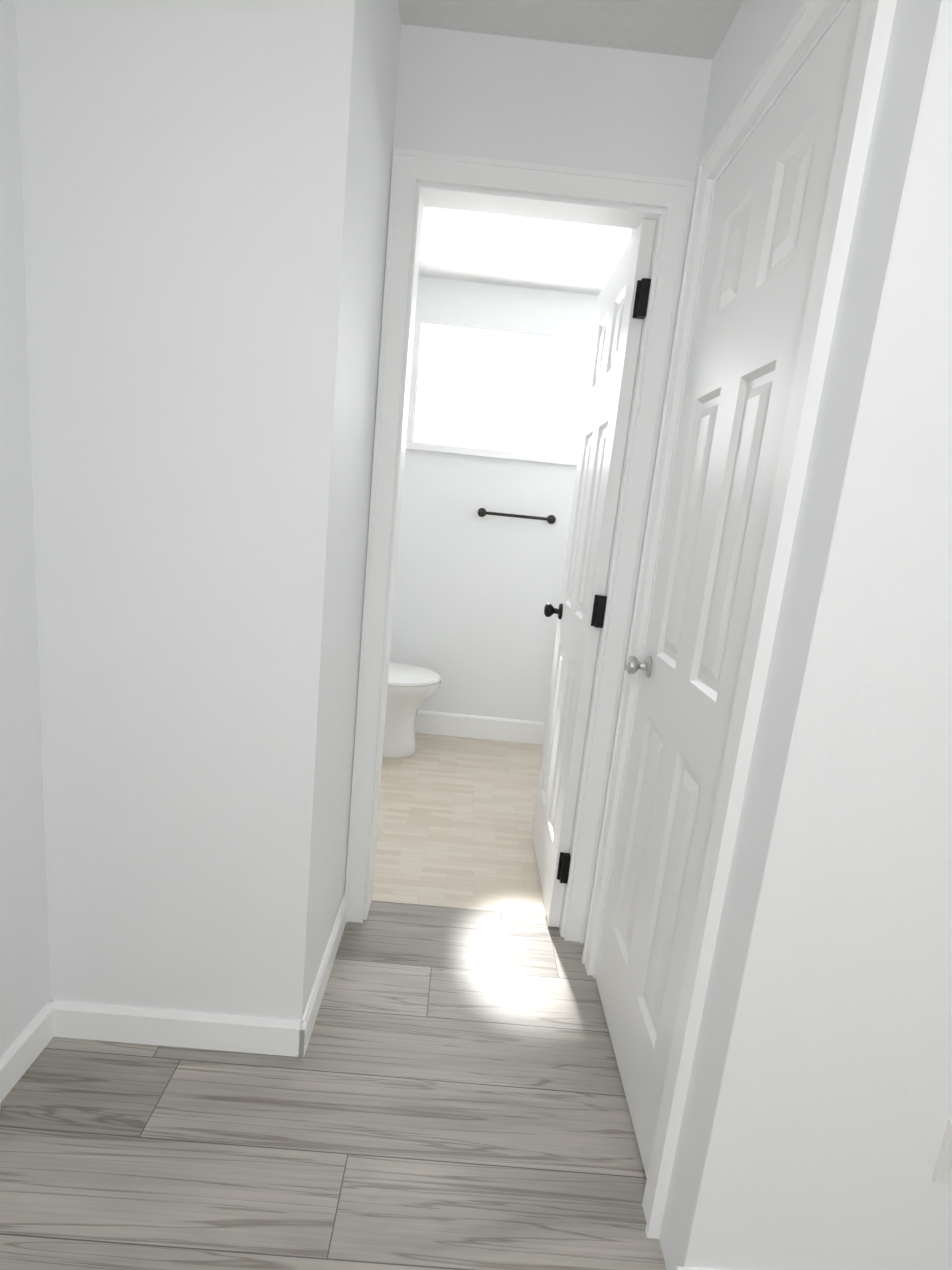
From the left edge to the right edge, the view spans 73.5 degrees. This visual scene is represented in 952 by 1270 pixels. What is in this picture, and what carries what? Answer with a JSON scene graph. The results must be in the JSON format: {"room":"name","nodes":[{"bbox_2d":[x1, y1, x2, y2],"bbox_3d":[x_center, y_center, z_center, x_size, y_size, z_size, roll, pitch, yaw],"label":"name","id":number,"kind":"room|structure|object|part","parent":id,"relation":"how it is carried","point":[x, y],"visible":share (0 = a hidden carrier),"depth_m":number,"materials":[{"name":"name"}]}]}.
{"room":"hallway","nodes":[
{"label":"hallway","id":0,"kind":"room"},
{"bbox_2d":[0,0,50,1056],"bbox_3d":[-0.916,-0.133,0.504,0.120,2.420,1.485,5,11,-1],"label":"wall","id":1,"kind":"structure","parent":0,"point":[25,999],"depth_m":1.23,"materials":[{"name":"white paint"}]},
{"bbox_2d":[0,1000,53,1102],"bbox_3d":[-0.964,1.014,0.727,0.013,0.085,1.489,5,11,-1],"label":"baseboard","id":2,"kind":"structure","parent":1,"relation":"attached to","point":[20,1055],"depth_m":1.36,"materials":[{"name":"white paint"}]},
{"bbox_2d":[15,0,353,1020],"bbox_3d":[-0.574,-0.254,1.298,0.569,2.420,0.120,5,11,-1],"label":"wall","id":3,"kind":"structure","parent":0,"point":[183,166],"depth_m":1.22,"materials":[{"name":"white paint"}]},
{"bbox_2d":[50,1000,306,1056],"bbox_3d":[-0.681,0.899,1.457,0.582,0.085,0.013,5,11,-1],"label":"baseboard","id":4,"kind":"structure","parent":3,"relation":"attached to","point":[168,1027],"depth_m":1.45,"materials":[{"name":"white paint"}]},
{"bbox_2d":[0,900,666,1269],"bbox_3d":[-0.691,1.700,-2.089,7.700,0.120,8.470,5,11,-1],"label":"floor","id":5,"kind":"structure","parent":0,"point":[446,1092],"depth_m":1.29,"materials":[{"name":"grey laminate"}]},
{"bbox_2d":[301,0,400,1020],"bbox_3d":[-0.350,-0.269,1.487,0.120,2.420,0.494,5,11,-1],"label":"wall","id":6,"kind":"structure","parent":0,"point":[374,77],"depth_m":1.43,"materials":[{"name":"white paint"}]},
{"bbox_2d":[298,894,347,1056],"bbox_3d":[-0.398,0.879,1.705,0.013,0.085,0.508,5,11,-1],"label":"baseboard","id":7,"kind":"structure","parent":6,"relation":"attached to","point":[317,994],"depth_m":1.63,"materials":[{"name":"white paint"}]},
{"bbox_2d":[372,733,545,915],"bbox_3d":[0.103,0.777,3.009,2.500,0.121,1.890,5,11,-1],"label":"floor","id":8,"kind":"structure","parent":0,"point":[455,820],"depth_m":2.59,"materials":[{"name":"beige wood"}]},
{"bbox_2d":[382,662,440,757],"bbox_3d":[-0.531,0.210,3.239,0.708,0.775,0.450,5,11,-1],"label":"toilet","id":9,"kind":"object","parent":8,"relation":"on","point":[411,689],"visible":0.38,"depth_m":3.19,"materials":[{"name":"white ceramic"}]},
{"bbox_3d":[-0.430,0.193,3.236,0.506,0.030,0.390,5,11,-1],"label":"seat lid","id":10,"kind":"part","parent":9,"relation":"part of","materials":[{"name":"white plastic"}]},
{"bbox_2d":[390,276,598,721],"bbox_3d":[0.177,-0.604,3.456,2.200,2.420,0.120,5,11,-1],"label":"wall","id":11,"kind":"structure","parent":0,"point":[474,627],"depth_m":3.42,"materials":[{"name":"white paint"}]},
{"bbox_2d":[414,710,544,743],"bbox_3d":[0.065,0.527,3.611,2.000,0.130,0.013,5,11,-1],"label":"baseboard","id":12,"kind":"structure","parent":11,"relation":"attached to","point":[479,727],"depth_m":3.60,"materials":[{"name":"white paint"}]},
{"bbox_2d":[405,323,592,465],"bbox_3d":[0.314,-1.216,3.305,1.850,0.620,0.120,5,11,-1],"label":"bathroom window","id":13,"kind":"structure","parent":11,"relation":"in","point":[500,394],"depth_m":3.29,"materials":[{"name":"white glass"}]},
{"bbox_3d":[0.285,-0.925,3.342,1.850,0.033,0.080,5,11,-1],"label":"sill","id":14,"kind":"part","parent":13,"relation":"part of","materials":[{"name":"white paint"}]},
{"bbox_2d":[478,508,555,523],"bbox_3d":[0.216,-0.625,3.353,0.418,0.048,0.075,5,11,-1],"label":"towel bar","id":15,"kind":"object","parent":11,"relation":"attached to","point":[549,519],"visible":1,"depth_m":3.33,"materials":[{"name":"black metal"}]},
{"bbox_2d":[345,24,712,936],"bbox_3d":[0.081,-0.285,1.786,0.745,2.420,0.100,5,11,-1],"label":"wall","id":16,"kind":"structure","parent":0,"point":[507,98],"depth_m":1.54,"materials":[{"name":"white paint"}]},
{"bbox_2d":[345,148,695,943],"bbox_3d":[0.066,-0.126,1.806,0.738,2.099,0.122,5,11,-1],"label":"door frame","id":17,"kind":"structure","parent":16,"relation":"attached to","point":[411,168],"depth_m":1.67,"materials":[{"name":"white paint"}]},
{"bbox_2d":[532,219,656,926],"bbox_3d":[0.311,-0.128,2.097,0.102,2.022,0.625,5,11,-1],"label":"bathroom door","id":18,"kind":"structure","parent":16,"relation":"in","point":[613,359],"depth_m":1.95,"materials":[{"name":"white paint"}]},
{"bbox_3d":[0.284,-0.090,2.357,0.065,0.059,0.059,5,11,-1],"label":"knob","id":19,"kind":"part","parent":18,"relation":"part of","materials":[{"name":"black metal"}]},
{"bbox_3d":[0.269,0.714,1.960,0.030,0.090,0.030,5,11,-1],"label":"bathroom door hinge","id":20,"kind":"part","parent":18,"relation":"part of","materials":[{"name":"black metal"}]},
{"bbox_3d":[0.347,-0.068,1.806,0.030,0.090,0.030,5,11,-1],"label":"bathroom door hinge","id":21,"kind":"part","parent":18,"relation":"part of","materials":[{"name":"black metal"}]},
{"bbox_3d":[0.427,-0.868,1.649,0.030,0.090,0.030,5,11,-1],"label":"bathroom door hinge","id":22,"kind":"part","parent":18,"relation":"part of","materials":[{"name":"black metal"}]},
{"bbox_2d":[398,0,743,294],"bbox_3d":[0.002,-1.482,1.271,6.200,0.200,4.430,5,11,-1],"label":"ceiling","id":23,"kind":"structure","parent":0,"point":[516,251],"depth_m":1.52,"materials":[{"name":"white paint"}]},
{"bbox_2d":[625,228,636,248],"bbox_3d":[0.862,-0.354,2.537,0.825,2.420,0.100,5,11,-1],"label":"wall","id":24,"kind":"structure","parent":0,"point":[630,233],"depth_m":2.32,"materials":[{"name":"white paint"}]},
{"bbox_2d":[584,0,942,1269],"bbox_3d":[0.511,-0.144,1.290,0.120,2.420,0.929,5,11,-1],"label":"wall","id":25,"kind":"structure","parent":0,"point":[756,30],"depth_m":0.90,"materials":[{"name":"white paint"}]},
{"bbox_2d":[595,0,862,1177],"bbox_3d":[0.425,0.036,1.325,0.093,2.022,0.592,5,11,-1],"label":"door","id":26,"kind":"structure","parent":25,"relation":"in","point":[769,198],"depth_m":1.25,"materials":[{"name":"white paint"}]},
{"bbox_3d":[0.399,0.075,1.573,0.058,0.053,0.053,5,11,-1],"label":"knob","id":27,"kind":"part","parent":26,"relation":"part of","materials":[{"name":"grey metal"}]},
{"bbox_2d":[582,0,896,1238],"bbox_3d":[0.485,0.011,1.320,0.142,2.099,0.728,5,11,-1],"label":"door frame","id":28,"kind":"structure","parent":25,"relation":"attached to","point":[808,22],"depth_m":1.03,"materials":[{"name":"white paint"}]},
{"bbox_2d":[685,0,951,1269],"bbox_3d":[1.709,0.049,0.915,2.524,2.420,0.120,5,11,-1],"label":"wall","id":29,"kind":"structure","parent":0,"point":[833,1116],"depth_m":0.91,"materials":[{"name":"white paint"}]},
{"bbox_2d":[676,1266,717,1269],"bbox_3d":[1.439,1.187,1.071,2.237,0.085,0.013,5,11,-1],"label":"baseboard","id":30,"kind":"structure","parent":29,"relation":"attached to","point":[684,1268],"depth_m":1.05,"materials":[{"name":"white paint"}]},
{"bbox_2d":[932,1120,951,1182],"bbox_3d":[0.764,0.813,1.002,0.070,0.115,0.006,5,11,-1],"label":"outlet","id":31,"kind":"object","parent":29,"relation":"attached to","point":[941,1174],"visible":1,"depth_m":1.00,"materials":[{"name":"white plastic"}]}
]}

